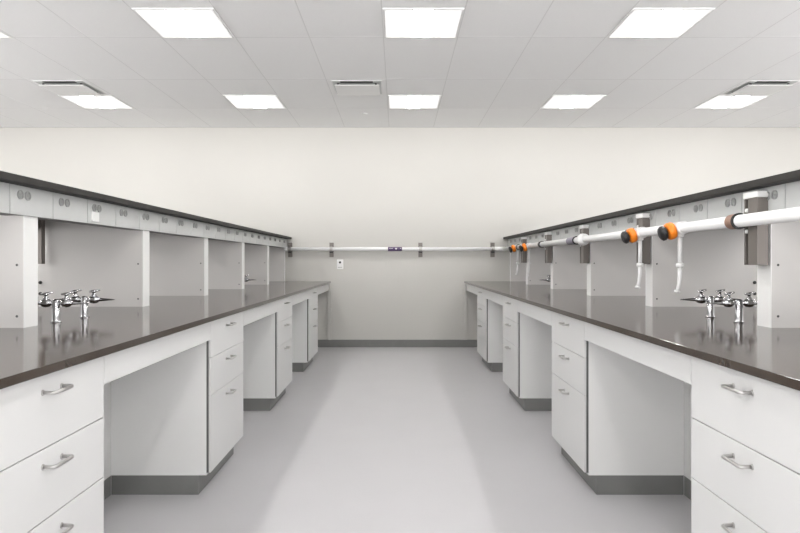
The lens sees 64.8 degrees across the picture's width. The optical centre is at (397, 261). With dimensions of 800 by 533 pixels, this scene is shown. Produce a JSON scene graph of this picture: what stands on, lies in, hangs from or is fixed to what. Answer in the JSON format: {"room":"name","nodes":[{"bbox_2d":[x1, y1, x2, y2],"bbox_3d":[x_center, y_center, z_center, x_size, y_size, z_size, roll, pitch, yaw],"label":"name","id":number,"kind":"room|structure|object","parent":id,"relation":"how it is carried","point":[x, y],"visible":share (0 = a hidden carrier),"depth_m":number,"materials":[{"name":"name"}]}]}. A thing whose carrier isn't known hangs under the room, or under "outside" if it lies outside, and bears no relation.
{"room":"science laboratory","nodes":[
{"label":"science laboratory","id":0,"kind":"room"},
{"bbox_2d":[0,182,286,247],"bbox_3d":[-1.871,-0.251,4.891,0.670,0.120,7.896,0,0,0],"label":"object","id":1,"kind":"object","parent":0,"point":[15,200],"visible":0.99,"depth_m":3.35,"materials":[{"name":"grey paint"}]},
{"bbox_2d":[17,190,23,198],"bbox_3d":[-1.542,-0.273,2.577,0.006,0.038,0.038,0,0,0],"label":"receptacle","id":2,"kind":"object","parent":1,"relation":"attached to","point":[20,193],"depth_m":2.58,"materials":[{"name":"grey plastic"}]},
{"bbox_2d":[25,192,30,200],"bbox_3d":[-1.542,-0.273,2.629,0.006,0.038,0.038,0,0,0],"label":"receptacle","id":3,"kind":"object","parent":1,"relation":"attached to","point":[27,194],"depth_m":2.63,"materials":[{"name":"grey plastic"}]},
{"bbox_2d":[38,220,44,263],"bbox_3d":[-2.145,-0.148,3.797,0.022,0.326,0.040,0,0,0],"label":"conduit","id":4,"kind":"object","parent":1,"relation":"attached to","point":[41,223],"visible":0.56,"depth_m":3.78,"materials":[{"name":"grey metal"}]},
{"bbox_2d":[59,198,63,205],"bbox_3d":[-1.542,-0.273,2.892,0.006,0.038,0.038,0,0,0],"label":"receptacle","id":5,"kind":"object","parent":1,"relation":"attached to","point":[61,200],"depth_m":2.89,"materials":[{"name":"grey plastic"}]},
{"bbox_2d":[65,199,69,206],"bbox_3d":[-1.542,-0.273,2.943,0.006,0.038,0.038,0,0,0],"label":"receptacle","id":6,"kind":"object","parent":1,"relation":"attached to","point":[67,201],"depth_m":2.95,"materials":[{"name":"grey plastic"}]},
{"bbox_2d":[92,204,96,211],"bbox_3d":[-1.542,-0.273,3.206,0.006,0.038,0.038,0,0,0],"label":"receptacle","id":7,"kind":"object","parent":1,"relation":"attached to","point":[94,206],"depth_m":3.21,"materials":[{"name":"grey plastic"}]},
{"bbox_2d":[91,212,98,221],"bbox_3d":[-1.540,-0.227,3.211,0.009,0.048,0.070,0,0,0],"label":"outlet","id":8,"kind":"object","parent":1,"relation":"attached to","point":[94,215],"depth_m":3.20,"materials":[{"name":"white plastic"}]},
{"bbox_2d":[0,171,291,238],"bbox_3d":[-1.875,-0.326,4.870,0.781,0.029,7.939,0,0,0],"label":"shelf","id":9,"kind":"object","parent":1,"relation":"on","point":[6,177],"visible":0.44,"depth_m":3.23,"materials":[{"name":"plastic"}]},
{"bbox_2d":[104,347,690,532],"bbox_3d":[0.000,1.250,2.120,15.200,0.100,13.440,0,0,0],"label":"floor","id":10,"kind":"structure","parent":0,"point":[361,439],"depth_m":3.60,"materials":[{"name":"grey plastic"}]},
{"bbox_2d":[0,356,103,532],"bbox_3d":[-1.198,0.751,1.761,0.550,0.898,0.612,0,0,0],"label":"base cabinet","id":11,"kind":"object","parent":10,"relation":"on","point":[52,424],"visible":0.98,"depth_m":1.77,"materials":[{"name":"white laminate"}]},
{"bbox_2d":[0,281,330,388],"bbox_3d":[-1.877,0.289,4.870,1.885,0.025,7.939,0,0,0],"label":"countertop","id":12,"kind":"structure","parent":11,"relation":"on","point":[28,353],"depth_m":2.72,"materials":[{"name":"stone"}]},
{"bbox_2d":[0,215,37,327],"bbox_3d":[-1.875,-0.018,2.674,0.639,0.588,0.102,0,0,0],"label":"divider panel","id":13,"kind":"object","parent":12,"relation":"on","point":[18,234],"visible":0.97,"depth_m":2.62,"materials":[{"name":"grey laminate"}]},
{"bbox_2d":[38,291,88,322],"bbox_3d":[-1.550,0.206,2.860,0.300,0.140,0.044,0,0,0],"label":"turret","id":14,"kind":"object","parent":12,"relation":"on","point":[45,302],"visible":0.79,"depth_m":2.85,"materials":[{"name":"silver metal"}]},
{"bbox_2d":[59,289,114,317],"bbox_3d":[-1.550,0.206,3.120,0.300,0.140,0.044,0,0,0],"label":"turret","id":15,"kind":"object","parent":12,"relation":"on","point":[93,298],"visible":0.84,"depth_m":3.11,"materials":[{"name":"silver metal"}]},
{"bbox_2d":[38,220,148,306],"bbox_3d":[-1.875,-0.018,3.898,0.639,0.588,0.108,0,0,0],"label":"divider panel","id":16,"kind":"object","parent":12,"relation":"on","point":[115,262],"visible":0.91,"depth_m":3.85,"materials":[{"name":"grey laminate"}]},
{"bbox_2d":[104,322,209,383],"bbox_3d":[-0.972,0.352,2.654,0.020,0.102,1.171,0,0,0],"label":"rail","id":17,"kind":"object","parent":12,"relation":"attached to","point":[121,363],"visible":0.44,"depth_m":2.46,"materials":[{"name":"white laminate"}]},
{"bbox_2d":[149,233,207,295],"bbox_3d":[-1.875,-0.018,5.128,0.639,0.588,0.102,0,0,0],"label":"divider panel","id":18,"kind":"object","parent":12,"relation":"on","point":[178,265],"visible":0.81,"depth_m":5.08,"materials":[{"name":"grey laminate"}]},
{"bbox_2d":[208,239,243,288],"bbox_3d":[-1.875,-0.018,6.355,0.639,0.588,0.102,0,0,0],"label":"divider panel","id":19,"kind":"object","parent":12,"relation":"on","point":[225,259],"visible":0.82,"depth_m":6.31,"materials":[{"name":"grey laminate"}]},
{"bbox_2d":[244,275,253,281],"bbox_3d":[-1.600,0.206,6.460,0.300,0.140,0.044,0,0,0],"label":"turret","id":20,"kind":"object","parent":12,"relation":"on","point":[246,279],"visible":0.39,"depth_m":6.45,"materials":[{"name":"silver metal"}]},
{"bbox_2d":[244,244,268,284],"bbox_3d":[-1.875,-0.018,7.582,0.639,0.588,0.102,0,0,0],"label":"divider panel","id":21,"kind":"object","parent":12,"relation":"on","point":[256,257],"visible":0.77,"depth_m":7.53,"materials":[{"name":"grey laminate"}]},
{"bbox_2d":[243,300,277,325],"bbox_3d":[-0.972,0.352,4.497,0.020,0.102,1.123,0,0,0],"label":"rail","id":22,"kind":"object","parent":12,"relation":"attached to","point":[254,314],"visible":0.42,"depth_m":4.39,"materials":[{"name":"white laminate"}]},
{"bbox_2d":[269,247,284,280],"bbox_3d":[-1.885,-0.018,8.804,0.620,0.588,0.068,0,0,0],"label":"divider panel","id":23,"kind":"object","parent":12,"relation":"on","point":[276,255],"visible":0.19,"depth_m":8.77,"materials":[{"name":"grey laminate"}]},
{"bbox_2d":[292,290,308,304],"bbox_3d":[-0.972,0.352,6.308,0.020,0.102,1.083,0,0,0],"label":"rail","id":24,"kind":"object","parent":12,"relation":"attached to","point":[297,298],"visible":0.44,"depth_m":6.25,"materials":[{"name":"white laminate"}]},
{"bbox_2d":[318,284,328,294],"bbox_3d":[-0.972,0.352,8.225,0.020,0.102,1.227,0,0,0],"label":"rail","id":25,"kind":"object","parent":12,"relation":"attached to","point":[324,288],"visible":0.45,"depth_m":8.19,"materials":[{"name":"white laminate"}]},
{"bbox_2d":[102,382,110,499],"bbox_3d":[-1.483,0.751,2.654,0.020,0.898,1.171,0,0,0],"label":"panel","id":26,"kind":"object","parent":10,"relation":"on","point":[107,387],"visible":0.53,"depth_m":3.20,"materials":[{"name":"white laminate"}]},
{"bbox_2d":[111,311,242,494],"bbox_3d":[-1.198,0.751,3.587,0.550,0.898,0.695,0,0,0],"label":"base cabinet","id":27,"kind":"object","parent":10,"relation":"on","point":[177,419],"visible":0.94,"depth_m":3.24,"materials":[{"name":"white laminate"}]},
{"bbox_2d":[243,296,291,410],"bbox_3d":[-1.198,0.751,5.412,0.550,0.898,0.705,0,0,0],"label":"base cabinet","id":28,"kind":"object","parent":10,"relation":"on","point":[267,341],"visible":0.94,"depth_m":5.06,"materials":[{"name":"white laminate"}]},
{"bbox_2d":[292,287,317,371],"bbox_3d":[-1.198,0.751,7.230,0.550,0.898,0.760,0,0,0],"label":"base cabinet","id":29,"kind":"object","parent":10,"relation":"on","point":[304,313],"visible":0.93,"depth_m":6.85,"materials":[{"name":"white laminate"}]},
{"bbox_2d":[477,287,502,371],"bbox_3d":[1.198,0.751,7.230,0.550,0.898,0.760,0,0,0],"label":"base cabinet","id":30,"kind":"object","parent":10,"relation":"on","point":[489,313],"visible":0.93,"depth_m":6.85,"materials":[{"name":"white laminate"}]},
{"bbox_2d":[503,296,551,410],"bbox_3d":[1.198,0.751,5.412,0.550,0.898,0.705,0,0,0],"label":"base cabinet","id":31,"kind":"object","parent":10,"relation":"on","point":[527,341],"visible":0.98,"depth_m":5.06,"materials":[{"name":"white laminate"}]},
{"bbox_2d":[552,311,683,494],"bbox_3d":[1.198,0.751,3.587,0.550,0.898,0.695,0,0,0],"label":"base cabinet","id":32,"kind":"object","parent":10,"relation":"on","point":[618,420],"visible":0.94,"depth_m":3.24,"materials":[{"name":"white laminate"}]},
{"bbox_2d":[684,382,692,499],"bbox_3d":[1.483,0.751,2.654,0.020,0.898,1.171,0,0,0],"label":"panel","id":33,"kind":"object","parent":10,"relation":"on","point":[687,387],"visible":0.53,"depth_m":3.20,"materials":[{"name":"white laminate"}]},
{"bbox_2d":[691,356,799,532],"bbox_3d":[1.198,0.751,1.761,0.550,0.898,0.612,0,0,0],"label":"base cabinet","id":34,"kind":"object","parent":10,"relation":"on","point":[745,428],"visible":0.96,"depth_m":1.76,"materials":[{"name":"white laminate"}]},
{"bbox_2d":[464,281,799,390],"bbox_3d":[1.877,0.289,4.870,1.885,0.025,7.939,0,0,0],"label":"countertop","id":35,"kind":"structure","parent":34,"relation":"on","point":[766,353],"depth_m":2.64,"materials":[{"name":"stone"}]},
{"bbox_2d":[466,284,476,294],"bbox_3d":[0.972,0.352,8.225,0.020,0.102,1.227,0,0,0],"label":"rail","id":36,"kind":"object","parent":35,"relation":"attached to","point":[470,288],"visible":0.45,"depth_m":8.19,"materials":[{"name":"white laminate"}]},
{"bbox_2d":[486,290,502,304],"bbox_3d":[0.972,0.352,6.308,0.020,0.102,1.083,0,0,0],"label":"rail","id":37,"kind":"object","parent":35,"relation":"attached to","point":[497,298],"visible":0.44,"depth_m":6.25,"materials":[{"name":"white laminate"}]},
{"bbox_2d":[510,250,525,280],"bbox_3d":[1.885,-0.018,8.804,0.620,0.588,0.068,0,0,0],"label":"divider panel","id":38,"kind":"object","parent":35,"relation":"on","point":[521,276],"visible":0.19,"depth_m":8.77,"materials":[{"name":"grey laminate"}]},
{"bbox_2d":[517,300,551,325],"bbox_3d":[0.972,0.352,4.497,0.020,0.102,1.123,0,0,0],"label":"rail","id":39,"kind":"object","parent":35,"relation":"attached to","point":[540,314],"visible":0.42,"depth_m":4.39,"materials":[{"name":"white laminate"}]},
{"bbox_2d":[526,247,550,284],"bbox_3d":[1.875,-0.018,7.582,0.639,0.588,0.102,0,0,0],"label":"divider panel","id":40,"kind":"object","parent":35,"relation":"on","point":[539,270],"visible":0.42,"depth_m":7.53,"materials":[{"name":"grey laminate"}]},
{"bbox_2d":[541,275,550,281],"bbox_3d":[1.600,0.206,6.460,0.300,0.140,0.044,0,0,0],"label":"turret","id":41,"kind":"object","parent":35,"relation":"on","point":[548,279],"visible":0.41,"depth_m":6.45,"materials":[{"name":"silver metal"}]},
{"bbox_2d":[551,244,586,288],"bbox_3d":[1.875,-0.018,6.355,0.639,0.588,0.102,0,0,0],"label":"divider panel","id":42,"kind":"object","parent":35,"relation":"on","point":[567,272],"visible":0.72,"depth_m":6.31,"materials":[{"name":"grey laminate"}]},
{"bbox_2d":[587,239,645,295],"bbox_3d":[1.875,-0.018,5.128,0.639,0.588,0.102,0,0,0],"label":"divider panel","id":43,"kind":"object","parent":35,"relation":"on","point":[612,270],"visible":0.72,"depth_m":5.08,"materials":[{"name":"grey laminate"}]},
{"bbox_2d":[585,322,690,383],"bbox_3d":[0.972,0.352,2.654,0.020,0.102,1.171,0,0,0],"label":"rail","id":44,"kind":"object","parent":35,"relation":"attached to","point":[673,363],"visible":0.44,"depth_m":2.46,"materials":[{"name":"white laminate"}]},
{"bbox_2d":[646,228,756,306],"bbox_3d":[1.875,-0.018,3.898,0.639,0.588,0.108,0,0,0],"label":"divider panel","id":45,"kind":"object","parent":35,"relation":"on","point":[713,260],"visible":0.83,"depth_m":3.85,"materials":[{"name":"grey laminate"}]},
{"bbox_2d":[680,289,735,317],"bbox_3d":[1.550,0.206,3.120,0.300,0.140,0.044,0,0,0],"label":"turret","id":46,"kind":"object","parent":35,"relation":"on","point":[700,298],"visible":0.81,"depth_m":3.11,"materials":[{"name":"silver metal"}]},
{"bbox_2d":[706,291,756,322],"bbox_3d":[1.550,0.206,2.860,0.300,0.140,0.044,0,0,0],"label":"turret","id":47,"kind":"object","parent":35,"relation":"on","point":[728,302],"visible":0.86,"depth_m":2.85,"materials":[{"name":"silver metal"}]},
{"bbox_2d":[757,221,799,327],"bbox_3d":[1.875,-0.018,2.674,0.639,0.588,0.102,0,0,0],"label":"divider panel","id":48,"kind":"object","parent":35,"relation":"on","point":[778,282],"visible":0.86,"depth_m":2.62,"materials":[{"name":"grey laminate"}]},
{"bbox_2d":[0,127,799,339],"bbox_3d":[0.000,-0.342,8.890,15.400,3.283,0.100,0,0,0],"label":"wall","id":49,"kind":"structure","parent":0,"point":[312,186],"depth_m":8.84,"materials":[{"name":"white paint"}]},
{"bbox_2d":[288,242,292,256],"bbox_3d":[-1.500,-0.170,8.787,0.060,0.216,0.105,0,0,0],"label":"wall bracket","id":50,"kind":"object","parent":49,"relation":"attached to","point":[290,244],"visible":0.99,"depth_m":8.80,"materials":[{"name":"grey metal"}]},
{"bbox_2d":[328,290,330,339],"bbox_3d":[-0.950,0.750,8.819,0.050,0.693,0.017,0,0,0],"label":"strip","id":51,"kind":"object","parent":49,"relation":"attached to","point":[329,291],"visible":0.84,"depth_m":8.81,"materials":[{"name":"white paint"}]},
{"bbox_2d":[329,242,333,256],"bbox_3d":[-0.922,-0.170,8.787,0.060,0.216,0.105,0,0,0],"label":"wall bracket","id":52,"kind":"object","parent":49,"relation":"attached to","point":[331,244],"visible":0.99,"depth_m":8.80,"materials":[{"name":"grey metal"}]},
{"bbox_2d":[337,260,342,268],"bbox_3d":[-0.805,0.040,8.829,0.090,0.135,0.022,0,0,0],"label":"wall plate","id":53,"kind":"object","parent":49,"relation":"attached to","point":[339,262],"visible":1,"depth_m":8.83,"materials":[{"name":"white plastic"}]},
{"bbox_2d":[318,340,476,346],"bbox_3d":[0.000,1.148,8.834,15.200,0.104,0.012,0,0,0],"label":"baseboard","id":54,"kind":"structure","parent":49,"relation":"attached to","point":[321,343],"depth_m":8.83,"materials":[{"name":"grey plastic"}]},
{"bbox_2d":[418,242,422,256],"bbox_3d":[0.321,-0.170,8.787,0.060,0.216,0.105,0,0,0],"label":"wall bracket","id":55,"kind":"object","parent":49,"relation":"attached to","point":[419,243],"visible":1,"depth_m":8.80,"materials":[{"name":"grey metal"}]},
{"bbox_2d":[464,290,466,339],"bbox_3d":[0.950,0.750,8.819,0.050,0.693,0.017,0,0,0],"label":"strip","id":56,"kind":"object","parent":49,"relation":"attached to","point":[465,291],"visible":0.84,"depth_m":8.81,"materials":[{"name":"white paint"}]},
{"bbox_2d":[490,242,494,256],"bbox_3d":[1.330,-0.170,8.787,0.060,0.216,0.105,0,0,0],"label":"wall bracket","id":57,"kind":"object","parent":49,"relation":"attached to","point":[492,244],"visible":1,"depth_m":8.80,"materials":[{"name":"grey metal"}]},
{"bbox_2d":[508,181,799,245],"bbox_3d":[1.873,-0.251,4.891,0.667,0.120,7.896,0,0,0],"label":"fascia","id":58,"kind":"object","parent":49,"relation":"attached to","point":[787,195],"visible":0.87,"depth_m":3.32,"materials":[{"name":"grey paint"}]},
{"bbox_2d":[516,237,526,262],"bbox_3d":[1.488,-0.140,7.600,0.115,0.310,0.140,0,0,0],"label":"bracket","id":59,"kind":"object","parent":58,"relation":"attached to","point":[523,239],"visible":0.67,"depth_m":7.53,"materials":[{"name":"grey metal"}]},
{"bbox_2d":[538,232,551,262],"bbox_3d":[1.488,-0.140,6.373,0.115,0.310,0.140,0,0,0],"label":"bracket","id":60,"kind":"object","parent":58,"relation":"attached to","point":[548,235],"visible":0.87,"depth_m":6.31,"materials":[{"name":"grey metal"}]},
{"bbox_2d":[566,225,588,262],"bbox_3d":[1.488,-0.140,5.218,0.115,0.310,0.285,0,0,0],"label":"bracket","id":61,"kind":"object","parent":58,"relation":"attached to","point":[584,250],"visible":0.8,"depth_m":5.08,"materials":[{"name":"grey metal"}]},
{"bbox_2d":[625,213,649,263],"bbox_3d":[1.488,-0.140,3.919,0.115,0.310,0.140,0,0,0],"label":"bracket","id":62,"kind":"object","parent":58,"relation":"attached to","point":[643,220],"visible":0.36,"depth_m":3.85,"materials":[{"name":"grey metal"}]},
{"bbox_2d":[503,169,799,238],"bbox_3d":[1.875,-0.326,4.870,0.781,0.029,7.939,0,0,0],"label":"shelf","id":63,"kind":"object","parent":58,"relation":"on","point":[792,176],"visible":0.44,"depth_m":3.20,"materials":[{"name":"plastic"}]},
{"bbox_2d":[698,204,702,211],"bbox_3d":[1.542,-0.273,3.206,0.006,0.038,0.038,0,0,0],"label":"receptacle","id":64,"kind":"object","parent":58,"relation":"attached to","point":[700,206],"depth_m":3.21,"materials":[{"name":"grey plastic"}]},
{"bbox_2d":[725,199,729,206],"bbox_3d":[1.542,-0.273,2.943,0.006,0.038,0.038,0,0,0],"label":"receptacle","id":65,"kind":"object","parent":58,"relation":"attached to","point":[727,201],"depth_m":2.95,"materials":[{"name":"grey plastic"}]},
{"bbox_2d":[731,198,735,205],"bbox_3d":[1.542,-0.273,2.892,0.006,0.038,0.038,0,0,0],"label":"receptacle","id":66,"kind":"object","parent":58,"relation":"attached to","point":[733,200],"depth_m":2.89,"materials":[{"name":"grey plastic"}]},
{"bbox_2d":[724,191,767,264],"bbox_3d":[1.488,-0.140,2.692,0.115,0.310,0.140,0,0,0],"label":"bracket","id":67,"kind":"object","parent":58,"relation":"attached to","point":[755,237],"visible":0.88,"depth_m":2.65,"materials":[{"name":"grey metal"},{"name":"white plastic"}]},
{"bbox_2d":[284,207,799,250],"bbox_3d":[-0.033,-0.173,4.849,3.091,0.095,7.898,0,0,0],"label":"pipe","id":68,"kind":"object","parent":67,"relation":"attached to","point":[785,215],"visible":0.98,"depth_m":3.67,"materials":[{"name":"white plastic"}]},
{"bbox_2d":[508,245,518,274],"bbox_3d":[1.426,-0.020,7.680,0.145,0.374,0.100,0,0,0],"label":"valve","id":69,"kind":"object","parent":68,"relation":"attached to","point":[512,248],"visible":0.94,"depth_m":7.67,"materials":[{"name":"orange plastic"}]},
{"bbox_2d":[519,243,530,275],"bbox_3d":[1.426,-0.020,7.020,0.145,0.374,0.100,0,0,0],"label":"valve","id":70,"kind":"object","parent":68,"relation":"attached to","point":[523,246],"visible":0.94,"depth_m":7.01,"materials":[{"name":"orange plastic"}]},
{"bbox_2d":[621,227,645,288],"bbox_3d":[1.426,-0.020,3.806,0.145,0.374,0.100,0,0,0],"label":"valve","id":71,"kind":"object","parent":68,"relation":"attached to","point":[631,235],"visible":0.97,"depth_m":3.79,"materials":[{"name":"orange plastic"}]},
{"bbox_2d":[657,221,687,293],"bbox_3d":[1.426,-0.020,3.267,0.145,0.374,0.100,0,0,0],"label":"valve","id":72,"kind":"object","parent":68,"relation":"attached to","point":[670,230],"visible":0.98,"depth_m":3.25,"materials":[{"name":"white plastic"}]},
{"bbox_2d":[771,190,777,198],"bbox_3d":[1.542,-0.273,2.577,0.006,0.038,0.038,0,0,0],"label":"receptacle","id":73,"kind":"object","parent":58,"relation":"attached to","point":[774,193],"depth_m":2.58,"materials":[{"name":"grey plastic"}]},
{"bbox_2d":[0,0,799,126],"bbox_3d":[0.000,-1.933,2.120,15.200,0.100,13.440,0,0,0],"label":"ceiling","id":74,"kind":"structure","parent":0,"point":[464,103],"depth_m":6.05,"materials":[{"name":"tile"}]},
{"bbox_2d":[0,30,11,37],"bbox_3d":[-3.537,-1.879,4.985,0.606,0.008,0.606,0,0,0],"label":"recessed light","id":75,"kind":"object","parent":74,"relation":"in","point":[2,34],"visible":1,"depth_m":5.23,"materials":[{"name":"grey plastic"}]},
{"bbox_2d":[32,80,105,95],"bbox_3d":[-3.537,-1.868,6.820,0.532,0.030,0.532,0,0,0],"label":"ceiling vent","id":76,"kind":"object","parent":74,"relation":"in","point":[60,87],"visible":1,"depth_m":6.73,"materials":[{"name":"grey metal"}]},
{"bbox_2d":[58,95,133,108],"bbox_3d":[-3.537,-1.879,7.425,0.606,0.008,0.606,0,0,0],"label":"recessed light","id":77,"kind":"object","parent":74,"relation":"in","point":[104,101],"visible":0.94,"depth_m":7.43,"materials":[{"name":"white plastic"}]},
{"bbox_2d":[132,8,233,37],"bbox_3d":[-1.672,-1.879,4.985,0.606,0.008,0.606,0,0,0],"label":"recessed light","id":78,"kind":"object","parent":74,"relation":"in","point":[166,22],"visible":1,"depth_m":4.95,"materials":[{"name":"white plastic"}]},
{"bbox_2d":[223,95,285,108],"bbox_3d":[-1.672,-1.879,7.425,0.606,0.008,0.606,0,0,0],"label":"recessed light","id":79,"kind":"object","parent":74,"relation":"in","point":[238,101],"visible":1,"depth_m":7.39,"materials":[{"name":"white plastic"}]},
{"bbox_2d":[331,80,382,95],"bbox_3d":[-0.429,-1.868,6.820,0.532,0.030,0.532,0,0,0],"label":"ceiling vent","id":80,"kind":"object","parent":74,"relation":"in","point":[341,87],"visible":1,"depth_m":6.73,"materials":[{"name":"white plastic"}]},
{"bbox_2d":[0,0,799,126],"bbox_3d":[0.000,-1.883,2.120,15.200,0.001,13.440,0,0,0],"label":"grid","id":81,"kind":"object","parent":74,"relation":"attached to","point":[309,37],"depth_m":6.31,"materials":[{"name":"white metal"}]},
{"bbox_2d":[388,95,440,108],"bbox_3d":[0.193,-1.879,7.425,0.606,0.008,0.606,0,0,0],"label":"recessed light","id":82,"kind":"object","parent":74,"relation":"in","point":[394,101],"visible":1,"depth_m":7.39,"materials":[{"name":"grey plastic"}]},
{"bbox_2d":[383,8,463,37],"bbox_3d":[0.193,-1.879,4.985,0.606,0.008,0.606,0,0,0],"label":"recessed light","id":83,"kind":"object","parent":74,"relation":"in","point":[398,22],"visible":1,"depth_m":4.95,"materials":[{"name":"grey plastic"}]},
{"bbox_2d":[541,95,605,108],"bbox_3d":[2.058,-1.879,7.425,0.606,0.008,0.606,0,0,0],"label":"recessed light","id":84,"kind":"object","parent":74,"relation":"in","point":[555,101],"visible":1,"depth_m":7.39,"materials":[{"name":"white plastic"}]},
{"bbox_2d":[607,8,714,37],"bbox_3d":[2.058,-1.879,4.985,0.606,0.008,0.606,0,0,0],"label":"recessed light","id":85,"kind":"object","parent":74,"relation":"in","point":[640,22],"visible":1,"depth_m":4.95,"materials":[{"name":"white plastic"}]},
{"bbox_2d":[693,95,770,108],"bbox_3d":[3.923,-1.879,7.425,0.606,0.008,0.606,0,0,0],"label":"recessed light","id":86,"kind":"object","parent":74,"relation":"in","point":[719,101],"visible":0.87,"depth_m":7.43,"materials":[{"name":"white plastic"}]},
{"bbox_2d":[724,80,799,95],"bbox_3d":[3.923,-1.868,6.820,0.532,0.030,0.532,0,0,0],"label":"ceiling vent","id":87,"kind":"object","parent":74,"relation":"in","point":[751,87],"visible":1,"depth_m":6.75,"materials":[{"name":"grey metal"}]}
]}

